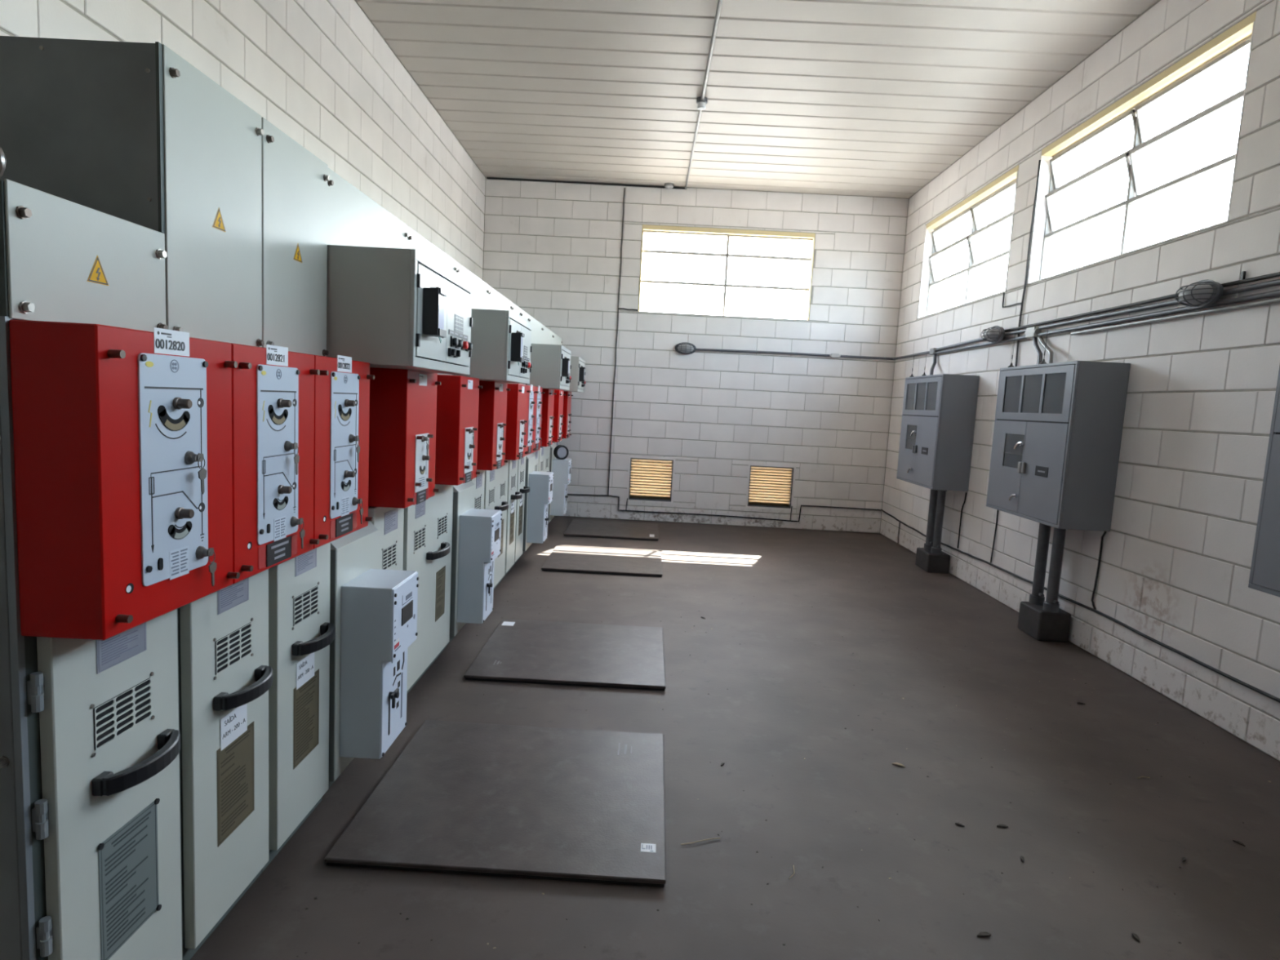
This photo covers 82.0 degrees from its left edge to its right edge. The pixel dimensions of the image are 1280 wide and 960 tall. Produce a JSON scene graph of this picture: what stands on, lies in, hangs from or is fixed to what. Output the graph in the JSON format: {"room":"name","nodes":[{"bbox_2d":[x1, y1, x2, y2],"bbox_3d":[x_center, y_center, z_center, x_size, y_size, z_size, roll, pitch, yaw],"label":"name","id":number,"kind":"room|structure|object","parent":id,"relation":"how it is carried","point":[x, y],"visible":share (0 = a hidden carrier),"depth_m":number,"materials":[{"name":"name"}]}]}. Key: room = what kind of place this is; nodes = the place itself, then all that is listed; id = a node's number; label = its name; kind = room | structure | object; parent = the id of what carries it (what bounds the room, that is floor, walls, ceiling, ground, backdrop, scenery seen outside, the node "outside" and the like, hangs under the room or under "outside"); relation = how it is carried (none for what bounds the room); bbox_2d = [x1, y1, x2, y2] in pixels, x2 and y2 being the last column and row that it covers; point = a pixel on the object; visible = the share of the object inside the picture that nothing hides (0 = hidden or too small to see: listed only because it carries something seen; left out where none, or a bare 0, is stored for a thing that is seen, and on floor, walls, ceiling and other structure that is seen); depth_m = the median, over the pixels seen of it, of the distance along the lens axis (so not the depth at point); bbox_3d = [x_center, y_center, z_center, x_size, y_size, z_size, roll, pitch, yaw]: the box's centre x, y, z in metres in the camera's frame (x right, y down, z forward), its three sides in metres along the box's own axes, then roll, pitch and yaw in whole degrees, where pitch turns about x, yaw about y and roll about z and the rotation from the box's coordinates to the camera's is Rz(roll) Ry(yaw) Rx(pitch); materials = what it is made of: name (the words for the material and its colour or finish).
{"room":"electrical room","nodes":[
{"label":"electrical room","id":0,"kind":"room"},
{"bbox_2d":[0,0,485,279],"bbox_3d":[-2.011,-0.985,2.865,0.150,3.942,11.745,3,6,1],"label":"wall","id":1,"kind":"structure","parent":0,"point":[320,72],"depth_m":4.34,"materials":[{"name":"brick"}]},
{"bbox_2d":[482,177,909,533],"bbox_3d":[0.547,-1.460,8.607,5.100,3.942,0.150,3,6,1],"label":"wall","id":2,"kind":"structure","parent":0,"point":[551,249],"depth_m":8.52,"materials":[{"name":"brick"}]},
{"bbox_2d":[487,177,684,189],"bbox_3d":[-0.610,-3.362,8.336,2.252,0.026,0.022,3,6,1],"label":"cable","id":3,"kind":"object","parent":2,"relation":"attached to","point":[491,178],"visible":0.92,"depth_m":8.33,"materials":[{"name":"black plastic"}]},
{"bbox_2d":[607,187,625,495],"bbox_3d":[-0.275,-1.564,8.524,0.038,3.520,0.014,3,6,1],"label":"cable","id":4,"kind":"object","parent":2,"relation":"attached to","point":[624,188],"visible":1,"depth_m":8.51,"materials":[{"name":"black plastic"}]},
{"bbox_2d":[626,455,675,503],"bbox_3d":[0.130,-0.006,8.739,0.550,0.542,0.104,3,6,1],"label":"air vent","id":5,"kind":"object","parent":2,"relation":"in","point":[650,479],"visible":1,"depth_m":8.73,"materials":[{"name":"metal"}]},
{"bbox_2d":[675,342,696,354],"bbox_3d":[0.525,-1.516,8.469,0.249,0.140,0.115,3,6,1],"label":"lamp","id":6,"kind":"object","parent":2,"relation":"attached to","point":[685,348],"visible":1,"depth_m":8.46,"materials":[{"name":"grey glass"}]},
{"bbox_2d":[567,493,880,521],"bbox_3d":[0.978,0.348,8.705,3.727,0.206,0.019,3,6,1],"label":"cable","id":7,"kind":"object","parent":2,"relation":"attached to","point":[567,494],"visible":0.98,"depth_m":8.71,"materials":[{"name":"black plastic"}]},
{"bbox_2d":[638,224,815,320],"bbox_3d":[0.988,-2.383,8.515,1.970,0.980,0.168,3,6,1],"label":"window","id":8,"kind":"structure","parent":2,"relation":"in","point":[727,233],"depth_m":8.46,"materials":[{"name":"grey metal"}]},
{"bbox_2d":[696,348,830,356],"bbox_3d":[1.417,-1.473,8.495,1.542,0.036,0.028,3,6,1],"label":"conduit","id":9,"kind":"object","parent":2,"relation":"attached to","point":[698,349],"visible":1,"depth_m":8.48,"materials":[{"name":"metal"}]},
{"bbox_2d":[745,463,795,510],"bbox_3d":[1.543,0.079,8.727,0.558,0.530,0.104,3,6,1],"label":"air vent","id":10,"kind":"object","parent":2,"relation":"in","point":[771,486],"visible":1,"depth_m":8.72,"materials":[{"name":"metal"}]},
{"bbox_2d":[829,353,840,358],"bbox_3d":[2.249,-1.433,8.485,0.120,0.052,0.040,3,6,1],"label":"junction box","id":11,"kind":"object","parent":2,"relation":"attached to","point":[832,355],"visible":1,"depth_m":8.47,"materials":[{"name":"grey"}]},
{"bbox_2d":[190,515,1279,959],"bbox_3d":[0.355,1.164,3.056,5.100,0.120,11.745,3,6,1],"label":"floor","id":12,"kind":"structure","parent":0,"point":[782,691],"depth_m":2.73,"materials":[{"name":"brown paint"}]},
{"bbox_2d":[0,146,239,959],"bbox_3d":[-1.378,0.312,1.388,1.067,1.743,0.390,3,6,1],"label":"switchgear cubicle","id":13,"kind":"object","parent":12,"relation":"on","point":[116,481],"visible":1,"depth_m":1.27,"materials":[{"name":"grey"}]},
{"bbox_2d":[93,677,151,751],"bbox_3d":[-0.991,0.446,1.413,0.003,0.080,0.152,3,6,1],"label":"vent grille","id":14,"kind":"object","parent":13,"relation":"attached to","point":[122,712],"depth_m":1.41,"materials":[{"name":"grey metal"}]},
{"bbox_2d":[157,331,171,337],"bbox_3d":[-0.841,-0.258,1.302,0.001,0.008,0.038,3,6,1],"label":"print","id":15,"kind":"object","parent":13,"relation":"attached to","point":[160,334],"depth_m":1.30,"materials":[{"name":"black"}]},
{"bbox_2d":[0,35,319,959],"bbox_3d":[-1.364,0.118,1.748,1.067,2.055,0.383,3,6,1],"label":"switchgear cubicle","id":16,"kind":"object","parent":12,"relation":"on","point":[134,132],"visible":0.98,"depth_m":1.64,"materials":[{"name":"grey"}]},
{"bbox_2d":[224,713,235,725],"bbox_3d":[-0.993,0.579,1.785,0.001,0.016,0.050,3,6,1],"label":"print","id":17,"kind":"object","parent":16,"relation":"on","point":[229,718],"depth_m":1.78,"materials":[{"name":"black"}]},
{"bbox_2d":[215,622,251,675],"bbox_3d":[-0.985,0.407,1.786,0.003,0.080,0.152,3,6,1],"label":"vent grille","id":18,"kind":"object","parent":16,"relation":"attached to","point":[233,644],"depth_m":1.78,"materials":[{"name":"grey metal"}]},
{"bbox_2d":[222,718,244,738],"bbox_3d":[-0.995,0.608,1.804,0.001,0.012,0.099,3,6,1],"label":"print","id":19,"kind":"object","parent":16,"relation":"attached to","point":[237,725],"depth_m":1.80,"materials":[{"name":"black"}]},
{"bbox_2d":[261,117,374,871],"bbox_3d":[-1.359,0.078,2.126,1.067,2.055,0.373,3,6,1],"label":"switchgear cubicle","id":20,"kind":"object","parent":12,"relation":"on","point":[301,633],"visible":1,"depth_m":2.08,"materials":[{"name":"grey"}]},
{"bbox_2d":[293,585,318,626],"bbox_3d":[-0.980,0.368,2.159,0.003,0.080,0.152,3,6,1],"label":"vent grille","id":21,"kind":"object","parent":20,"relation":"attached to","point":[305,600],"depth_m":2.15,"materials":[{"name":"grey metal"}]},
{"bbox_2d":[297,665,313,679],"bbox_3d":[-0.989,0.569,2.176,0.001,0.012,0.099,3,6,1],"label":"print","id":22,"kind":"object","parent":20,"relation":"attached to","point":[305,672],"depth_m":2.18,"materials":[{"name":"black"}]},
{"bbox_2d":[327,167,440,788],"bbox_3d":[-1.360,0.018,2.685,1.067,2.055,0.748,3,6,1],"label":"switchgear cubicle","id":23,"kind":"object","parent":12,"relation":"on","point":[402,415],"visible":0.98,"depth_m":2.66,"materials":[{"name":"grey"}]},
{"bbox_2d":[339,568,418,759],"bbox_3d":[-0.892,0.622,2.534,0.176,0.580,0.253,3,6,1],"label":"box","id":24,"kind":"object","parent":23,"relation":"attached to","point":[379,615],"visible":1,"depth_m":2.42,"materials":[{"name":"grey metal"}]},
{"bbox_2d":[394,591,415,651],"bbox_3d":[-0.800,0.470,2.509,0.001,0.172,0.210,3,6,1],"label":"control panel","id":25,"kind":"object","parent":24,"relation":"attached to","point":[404,602],"depth_m":2.50,"materials":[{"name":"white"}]},
{"bbox_2d":[382,543,396,569],"bbox_3d":[-0.979,0.301,2.877,0.003,0.080,0.147,3,6,1],"label":"vent grille","id":26,"kind":"object","parent":23,"relation":"attached to","point":[388,550],"depth_m":2.88,"materials":[{"name":"grey metal"}]},
{"bbox_2d":[326,244,472,374],"bbox_3d":[-0.793,-0.568,2.602,0.331,0.352,0.712,3,6,1],"label":"control box","id":27,"kind":"object","parent":23,"relation":"attached to","point":[387,308],"visible":0.98,"depth_m":2.26,"materials":[{"name":"grey metal"}]},
{"bbox_2d":[448,347,455,356],"bbox_3d":[-0.676,-0.459,2.648,0.022,0.029,0.032,3,6,1],"label":"switch","id":28,"kind":"object","parent":27,"relation":"attached to","point":[451,352],"depth_m":2.64,"materials":[{"name":"black plastic"}]},
{"bbox_2d":[453,349,460,357],"bbox_3d":[-0.675,-0.467,2.717,0.022,0.029,0.032,3,6,1],"label":"switch","id":29,"kind":"object","parent":27,"relation":"attached to","point":[457,352],"depth_m":2.71,"materials":[{"name":"black plastic"}]},
{"bbox_2d":[402,226,482,693],"bbox_3d":[-1.351,-0.060,3.431,1.067,2.055,0.748,3,6,1],"label":"switchgear cubicle","id":30,"kind":"object","parent":12,"relation":"on","point":[427,524],"visible":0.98,"depth_m":3.43,"materials":[{"name":"grey"}]},
{"bbox_2d":[413,527,425,551],"bbox_3d":[-0.976,0.262,3.262,0.003,0.082,0.147,3,6,1],"label":"vent grille","id":31,"kind":"object","parent":30,"relation":"attached to","point":[419,532],"depth_m":3.26,"materials":[{"name":"grey metal"}]},
{"bbox_2d":[437,515,447,536],"bbox_3d":[-0.971,0.225,3.617,0.003,0.082,0.148,3,6,1],"label":"vent grille","id":32,"kind":"object","parent":30,"relation":"attached to","point":[442,519],"depth_m":3.62,"materials":[{"name":"grey metal"}]},
{"bbox_2d":[445,262,510,646],"bbox_3d":[-1.343,-0.139,4.177,1.067,2.055,0.748,3,6,1],"label":"switchgear cubicle","id":33,"kind":"object","parent":12,"relation":"on","point":[492,404],"visible":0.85,"depth_m":4.15,"materials":[{"name":"grey"}]},
{"bbox_2d":[475,496,481,508],"bbox_3d":[-0.961,0.144,4.368,0.003,0.080,0.147,3,6,1],"label":"vent grille","id":34,"kind":"object","parent":33,"relation":"attached to","point":[477,499],"depth_m":4.37,"materials":[{"name":"grey metal"}]},
{"bbox_2d":[457,508,502,623],"bbox_3d":[-0.875,0.465,4.026,0.176,0.580,0.253,3,6,1],"label":"box","id":35,"kind":"object","parent":33,"relation":"attached to","point":[480,530],"visible":1,"depth_m":3.91,"materials":[{"name":"grey metal"}]},
{"bbox_2d":[453,308,532,383],"bbox_3d":[-0.775,-0.725,4.094,0.331,0.352,0.712,3,6,1],"label":"control box","id":36,"kind":"object","parent":33,"relation":"attached to","point":[501,340],"visible":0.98,"depth_m":3.75,"materials":[{"name":"grey metal"}]},
{"bbox_2d":[324,720,666,887],"bbox_3d":[-0.413,1.096,2.615,1.002,0.026,0.950,3,6,1],"label":"rubber mat","id":37,"kind":"object","parent":12,"relation":"on","point":[461,797],"visible":1,"depth_m":2.46,"materials":[{"name":"black"}]},
{"bbox_2d":[617,742,632,755],"bbox_3d":[-0.059,1.070,2.923,0.055,0.001,0.105,3,6,1],"label":"print","id":38,"kind":"object","parent":37,"relation":"on","point":[624,748],"depth_m":2.93,"materials":[{"name":"grey"}]},
{"bbox_2d":[484,284,529,588],"bbox_3d":[-1.334,-0.217,4.923,1.067,2.055,0.748,3,6,1],"label":"switchgear cubicle","id":39,"kind":"object","parent":12,"relation":"on","point":[495,486],"visible":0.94,"depth_m":4.93,"materials":[{"name":"grey"}]},
{"bbox_2d":[488,488,494,503],"bbox_3d":[-0.958,0.105,4.753,0.003,0.082,0.147,3,6,1],"label":"vent grille","id":40,"kind":"object","parent":39,"relation":"attached to","point":[491,491],"depth_m":4.76,"materials":[{"name":"grey metal"}]},
{"bbox_2d":[500,482,505,497],"bbox_3d":[-0.953,0.067,5.109,0.003,0.082,0.148,3,6,1],"label":"vent grille","id":41,"kind":"object","parent":39,"relation":"attached to","point":[502,484],"depth_m":5.12,"materials":[{"name":"grey metal"}]},
{"bbox_2d":[502,302,537,578],"bbox_3d":[-1.327,-0.276,5.482,1.067,2.055,0.373,3,6,1],"label":"switchgear cubicle","id":42,"kind":"object","parent":12,"relation":"on","point":[513,495],"visible":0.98,"depth_m":5.47,"materials":[{"name":"grey"}]},
{"bbox_2d":[511,475,515,488],"bbox_3d":[-0.948,0.013,5.515,0.003,0.080,0.152,3,6,1],"label":"vent grille","id":43,"kind":"object","parent":42,"relation":"attached to","point":[513,477],"depth_m":5.52,"materials":[{"name":"grey metal"}]},
{"bbox_2d":[511,308,544,568],"bbox_3d":[-1.323,-0.316,5.855,1.067,2.055,0.373,3,6,1],"label":"switchgear cubicle","id":44,"kind":"object","parent":12,"relation":"on","point":[521,487],"visible":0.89,"depth_m":5.85,"materials":[{"name":"grey"}]},
{"bbox_2d":[520,471,524,482],"bbox_3d":[-0.944,-0.026,5.888,0.003,0.080,0.152,3,6,1],"label":"vent grille","id":45,"kind":"object","parent":44,"relation":"attached to","point":[522,473],"depth_m":5.89,"materials":[{"name":"grey metal"}]},
{"bbox_2d":[519,315,555,558],"bbox_3d":[-1.316,-0.375,6.414,1.067,2.055,0.748,3,6,1],"label":"switchgear cubicle","id":46,"kind":"object","parent":12,"relation":"on","point":[548,397],"visible":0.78,"depth_m":6.38,"materials":[{"name":"grey"}]},
{"bbox_2d":[526,471,553,543],"bbox_3d":[-0.848,0.229,6.263,0.176,0.580,0.253,3,6,1],"label":"box","id":47,"kind":"object","parent":46,"relation":"attached to","point":[540,483],"visible":1,"depth_m":6.14,"materials":[{"name":"grey metal"}]},
{"bbox_2d":[526,343,571,390],"bbox_3d":[-0.749,-0.961,6.331,0.331,0.352,0.712,3,6,1],"label":"upper cabinet","id":48,"kind":"object","parent":46,"relation":"attached to","point":[551,368],"visible":1,"depth_m":5.98,"materials":[{"name":"grey metal"}]},
{"bbox_2d":[538,324,565,471],"bbox_3d":[-1.307,-0.453,7.160,1.067,2.055,0.748,3,6,1],"label":"switchgear cubicle","id":49,"kind":"object","parent":12,"relation":"on","point":[547,335],"visible":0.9,"depth_m":7.15,"materials":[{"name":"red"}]},
{"bbox_2d":[547,332,573,524],"bbox_3d":[-1.298,-0.532,7.906,1.067,2.055,0.748,3,6,1],"label":"switchgear cubicle","id":50,"kind":"object","parent":12,"relation":"on","point":[566,421],"visible":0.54,"depth_m":7.88,"materials":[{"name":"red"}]},
{"bbox_2d":[550,457,571,515],"bbox_3d":[-0.830,0.072,7.755,0.176,0.580,0.253,3,6,1],"label":"box","id":51,"kind":"object","parent":50,"relation":"attached to","point":[561,468],"visible":1,"depth_m":7.63,"materials":[{"name":"grey metal"}]},
{"bbox_2d":[553,444,568,459],"bbox_3d":[-0.824,-0.290,7.693,0.150,0.150,0.067,-1,7,-33],"label":"roll","id":52,"kind":"object","parent":51,"relation":"on","point":[561,451],"visible":1,"depth_m":7.67,"materials":[{"name":"black"}]},
{"bbox_2d":[559,355,586,392],"bbox_3d":[-0.731,-1.118,7.823,0.331,0.352,0.712,3,6,1],"label":"upper cabinet","id":53,"kind":"object","parent":50,"relation":"attached to","point":[577,373],"visible":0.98,"depth_m":7.48,"materials":[{"name":"grey metal"}]},
{"bbox_2d":[463,618,666,690],"bbox_3d":[-0.362,0.945,4.071,0.991,0.026,0.948,3,6,1],"label":"rubber mat","id":54,"kind":"object","parent":12,"relation":"on","point":[517,651],"visible":1,"depth_m":3.95,"materials":[{"name":"black"}]},
{"bbox_2d":[541,545,662,577],"bbox_3d":[-0.302,0.699,6.419,0.981,0.026,0.950,3,6,1],"label":"rubber mat","id":55,"kind":"object","parent":12,"relation":"on","point":[578,559],"visible":1,"depth_m":6.31,"materials":[{"name":"black"}]},
{"bbox_2d":[563,519,658,541],"bbox_3d":[-0.289,0.536,7.960,0.970,0.026,0.930,3,6,1],"label":"rubber mat","id":56,"kind":"object","parent":12,"relation":"on","point":[579,528],"visible":1,"depth_m":7.84,"materials":[{"name":"black"}]},
{"bbox_2d":[680,837,719,844],"bbox_3d":[0.196,1.163,2.370,0.138,0.005,0.008,1,6,-21],"label":"straw","id":57,"kind":"object","parent":12,"relation":"on","point":[715,837],"visible":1,"depth_m":2.37,"materials":[{"name":"beige plant"}]},
{"bbox_2d":[296,554,1271,956],"bbox_3d":[0.870,0.949,4.744,3.638,0.004,6.866,3,6,1],"label":"debris","id":58,"kind":"object","parent":12,"relation":"on","point":[315,898],"visible":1,"depth_m":2.50,"materials":[{"name":"brown plant"}]},
{"bbox_2d":[923,488,937,550],"bbox_3d":[2.714,0.350,6.835,0.091,0.604,0.110,3,6,1],"label":"conduit","id":59,"kind":"object","parent":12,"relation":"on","point":[928,544],"visible":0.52,"depth_m":6.82,"materials":[{"name":"metal"}]},
{"bbox_2d":[915,547,950,573],"bbox_3d":[2.706,0.743,6.808,0.196,0.170,0.315,3,6,1],"label":"concrete plinth","id":60,"kind":"object","parent":12,"relation":"on","point":[929,562],"visible":0.88,"depth_m":6.66,"materials":[{"name":"concrete"}]},
{"bbox_2d":[930,489,946,554],"bbox_3d":[2.712,0.368,6.661,0.091,0.604,0.110,3,6,1],"label":"conduit","id":61,"kind":"object","parent":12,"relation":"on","point":[935,548],"visible":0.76,"depth_m":6.65,"materials":[{"name":"metal"}]},
{"bbox_2d":[977,931,991,936],"bbox_3d":[0.939,1.241,2.009,0.044,0.007,0.013,2,6,-8],"label":"dry leaf","id":62,"kind":"object","parent":12,"relation":"on","point":[980,934],"visible":1,"depth_m":2.01,"materials":[{"name":"brown"}]},
{"bbox_2d":[1028,522,1050,604],"bbox_3d":[2.686,0.542,4.917,0.091,0.584,0.110,3,6,1],"label":"conduit","id":63,"kind":"object","parent":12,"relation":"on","point":[1037,597],"visible":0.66,"depth_m":4.91,"materials":[{"name":"metal"}]},
{"bbox_2d":[1017,601,1071,642],"bbox_3d":[2.675,0.936,4.875,0.201,0.190,0.270,3,6,1],"label":"concrete plinth","id":64,"kind":"object","parent":12,"relation":"on","point":[1040,624],"visible":0.88,"depth_m":4.75,"materials":[{"name":"concrete"}]},
{"bbox_2d":[1042,527,1066,613],"bbox_3d":[2.683,0.561,4.741,0.091,0.584,0.110,3,6,1],"label":"conduit","id":65,"kind":"object","parent":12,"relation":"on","point":[1051,604],"visible":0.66,"depth_m":4.73,"materials":[{"name":"metal"}]},
{"bbox_2d":[356,0,1159,198],"bbox_3d":[0.561,-2.781,2.638,5.100,0.140,11.745,3,6,1],"label":"ceiling","id":66,"kind":"structure","parent":0,"point":[868,98],"depth_m":5.52,"materials":[{"name":"grey"}]},
{"bbox_2d":[664,182,673,189],"bbox_3d":[0.325,-3.296,8.257,0.110,0.045,0.110,3,6,1],"label":"ceiling detector","id":67,"kind":"object","parent":66,"relation":"attached to","point":[668,185],"visible":1,"depth_m":8.22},
{"bbox_2d":[684,110,701,189],"bbox_3d":[0.507,-3.171,7.143,0.022,0.022,2.365,3,6,0],"label":"conduit","id":68,"kind":"object","parent":66,"relation":"attached to","point":[700,111],"visible":0.79,"depth_m":6.94,"materials":[{"name":"metal"}]},
{"bbox_2d":[696,96,707,110],"bbox_3d":[0.497,-3.021,5.910,0.090,0.078,0.140,3,6,1],"label":"holder","id":69,"kind":"object","parent":66,"relation":"attached to","point":[701,104],"visible":0.98,"depth_m":5.88,"materials":[{"name":"white"}]},
{"bbox_2d":[697,102,706,110],"bbox_3d":[0.496,-3.003,5.911,0.072,0.042,0.072,3,6,1],"label":"socket","id":70,"kind":"object","parent":69,"relation":"attached to","point":[701,105],"depth_m":5.89,"materials":[{"name":"white"}]},
{"bbox_2d":[701,0,722,99],"bbox_3d":[0.450,-2.660,2.298,0.040,0.028,7.140,3,6,1],"label":"conduit","id":71,"kind":"object","parent":66,"relation":"attached to","point":[720,2],"visible":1,"depth_m":4.97,"materials":[{"name":"metal"}]},
{"bbox_2d":[880,0,1279,761],"bbox_3d":[2.932,-0.722,2.819,0.150,3.942,11.745,3,6,1],"label":"wall","id":72,"kind":"structure","parent":0,"point":[1176,554],"depth_m":4.07,"materials":[{"name":"brick"}]},
{"bbox_2d":[840,351,929,359],"bbox_3d":[2.616,-1.353,7.916,0.628,0.028,1.170,3,6,1],"label":"conduit","id":73,"kind":"object","parent":72,"relation":"attached to","point":[926,352],"visible":0.92,"depth_m":8.47,"materials":[{"name":"metal"}]},
{"bbox_2d":[928,347,937,355],"bbox_3d":[2.901,-1.267,7.265,0.048,0.068,0.130,3,6,1],"label":"junction box","id":74,"kind":"object","parent":72,"relation":"attached to","point":[932,351],"visible":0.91,"depth_m":7.23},
{"bbox_2d":[896,373,979,491],"bbox_3d":[2.708,-0.453,6.798,0.344,0.998,0.940,3,6,1],"label":"panel","id":75,"kind":"object","parent":72,"relation":"attached to","point":[939,411],"visible":1,"depth_m":6.37,"materials":[{"name":"grey metal"}]},
{"bbox_2d":[929,353,937,374],"bbox_3d":[2.863,-1.111,7.180,0.038,0.248,0.166,6,7,29],"label":"conduit","id":76,"kind":"object","parent":75,"relation":"attached to","point":[935,355],"visible":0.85,"depth_m":7.18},
{"bbox_2d":[956,492,967,548],"bbox_3d":[2.824,0.356,6.452,0.012,0.506,0.072,3,6,1],"label":"cable","id":77,"kind":"object","parent":75,"relation":"hanging from","point":[966,492],"visible":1,"depth_m":6.47,"materials":[{"name":"black plastic"}]},
{"bbox_2d":[917,164,1018,319],"bbox_3d":[3.054,-2.095,6.816,0.168,0.980,1.945,3,6,1],"label":"window","id":78,"kind":"structure","parent":72,"relation":"in","point":[1008,180],"depth_m":6.86,"materials":[{"name":"grey metal"}]},
{"bbox_2d":[935,328,1026,351],"bbox_3d":[2.895,-1.192,6.323,0.028,0.049,1.756,3,6,1],"label":"conduit","id":79,"kind":"object","parent":72,"relation":"attached to","point":[1023,331],"visible":0.69,"depth_m":6.39,"materials":[{"name":"metal"}]},
{"bbox_2d":[935,335,1029,354],"bbox_3d":[2.893,-1.152,6.327,0.028,0.032,1.756,3,6,1],"label":"conduit","id":80,"kind":"object","parent":72,"relation":"attached to","point":[1019,338],"visible":0.81,"depth_m":6.21,"materials":[{"name":"metal"}]},
{"bbox_2d":[980,325,1004,343],"bbox_3d":[2.808,-1.166,5.889,0.115,0.140,0.249,3,6,1],"label":"lamp","id":81,"kind":"object","parent":72,"relation":"attached to","point":[995,334],"visible":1,"depth_m":5.83,"materials":[{"name":"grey glass"}]},
{"bbox_2d":[990,510,998,563],"bbox_3d":[2.814,0.419,5.835,0.012,0.491,0.042,3,6,1],"label":"cable","id":82,"kind":"object","parent":72,"relation":"attached to","point":[993,548],"visible":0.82,"depth_m":5.83,"materials":[{"name":"black plastic"}]},
{"bbox_2d":[1002,292,1021,307],"bbox_3d":[2.912,-1.420,5.751,0.012,0.130,0.318,3,6,1],"label":"cable","id":83,"kind":"object","parent":72,"relation":"attached to","point":[1003,306],"visible":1,"depth_m":5.87,"materials":[{"name":"black plastic"}]},
{"bbox_2d":[1014,160,1040,366],"bbox_3d":[2.893,-1.095,5.619,0.014,2.570,0.094,3,6,1],"label":"cable","id":84,"kind":"object","parent":72,"relation":"attached to","point":[1039,161],"visible":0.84,"depth_m":5.54,"materials":[{"name":"black plastic"}]},
{"bbox_2d":[1024,326,1041,337],"bbox_3d":[2.872,-1.078,5.375,0.049,0.076,0.150,3,6,1],"label":"junction box","id":85,"kind":"object","parent":72,"relation":"attached to","point":[1030,332],"visible":0.99,"depth_m":5.34,"materials":[{"name":"grey"}]},
{"bbox_2d":[986,360,1130,531],"bbox_3d":[2.678,-0.246,4.832,0.344,0.998,0.962,3,6,1],"label":"panel","id":86,"kind":"object","parent":72,"relation":"attached to","point":[1058,429],"visible":1,"depth_m":4.44,"materials":[{"name":"grey metal"}]},
{"bbox_2d":[1032,337,1042,364],"bbox_3d":[2.843,-0.910,5.261,0.030,0.251,0.230,4,6,13],"label":"conduit","id":87,"kind":"object","parent":86,"relation":"attached to","point":[1034,339],"visible":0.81,"depth_m":5.23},
{"bbox_2d":[1039,329,1048,364],"bbox_3d":[2.596,-0.852,4.714,0.044,0.220,0.044,3,6,1],"label":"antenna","id":88,"kind":"object","parent":86,"relation":"on","point":[1043,362],"visible":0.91,"depth_m":4.71,"materials":[{"name":"black metal"}]},
{"bbox_2d":[1037,336,1053,363],"bbox_3d":[2.842,-0.896,5.155,0.033,0.246,0.295,4,6,10],"label":"conduit","id":89,"kind":"object","parent":86,"relation":"attached to","point":[1042,341],"visible":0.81,"depth_m":5.10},
{"bbox_2d":[1091,531,1106,609],"bbox_3d":[2.795,0.549,4.486,0.012,0.492,0.061,3,6,1],"label":"cable","id":90,"kind":"object","parent":86,"relation":"hanging from","point":[1104,532],"visible":1,"depth_m":4.49,"materials":[{"name":"black plastic"}]},
{"bbox_2d":[880,509,1279,702],"bbox_3d":[2.796,0.710,5.521,0.017,0.072,6.316,3,6,1],"label":"cable","id":91,"kind":"object","parent":72,"relation":"attached to","point":[1248,686],"visible":0.88,"depth_m":4.07,"materials":[{"name":"black plastic"}]},
{"bbox_2d":[1027,11,1256,284],"bbox_3d":[3.019,-1.855,4.536,0.168,0.980,1.940,3,6,1],"label":"window","id":92,"kind":"structure","parent":72,"relation":"in","point":[1239,37],"depth_m":4.51,"materials":[{"name":"grey metal"}]},
{"bbox_2d":[1037,289,1279,336],"bbox_3d":[2.856,-0.899,3.897,0.028,0.030,2.823,3,6,1],"label":"conduit","id":93,"kind":"object","parent":72,"relation":"attached to","point":[1273,293],"visible":1,"depth_m":4.00,"materials":[{"name":"metal"}]},
{"bbox_2d":[1038,279,1279,329],"bbox_3d":[2.859,-0.947,3.892,0.028,0.028,2.823,3,6,1],"label":"conduit","id":94,"kind":"object","parent":72,"relation":"attached to","point":[1273,282],"visible":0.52,"depth_m":4.12,"materials":[{"name":"metal"}]},
{"bbox_2d":[1004,271,1279,332],"bbox_3d":[2.869,-1.013,4.200,0.024,0.026,3.450,3,6,1],"label":"cable","id":95,"kind":"object","parent":94,"relation":"on","point":[1275,274],"visible":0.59,"depth_m":4.25,"materials":[{"name":"black plastic"}]},
{"bbox_2d":[1071,297,1279,335],"bbox_3d":[2.852,-0.845,3.690,0.024,0.024,2.400,3,6,1],"label":"conduit","id":96,"kind":"object","parent":72,"relation":"attached to","point":[1273,300],"visible":1,"depth_m":3.83,"materials":[{"name":"metal"}]},
{"bbox_2d":[1174,279,1223,308],"bbox_3d":[2.775,-0.931,3.682,0.115,0.140,0.249,3,6,1],"label":"lamp","id":97,"kind":"object","parent":72,"relation":"attached to","point":[1202,293],"visible":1,"depth_m":3.63,"materials":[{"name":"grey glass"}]},
{"bbox_2d":[1240,271,1245,279],"bbox_3d":[2.870,-0.970,3.502,0.012,0.045,0.014,3,6,1],"label":"clip","id":98,"kind":"object","parent":72,"relation":"attached to","point":[1243,273],"visible":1,"depth_m":3.50,"materials":[{"name":"black plastic"}]},
{"bbox_2d":[1248,364,1279,596],"bbox_3d":[2.643,0.001,2.482,0.344,0.998,0.955,3,6,1],"label":"panel","id":99,"kind":"object","parent":72,"relation":"attached to","point":[1264,573],"visible":1,"depth_m":2.92,"materials":[{"name":"grey metal"}]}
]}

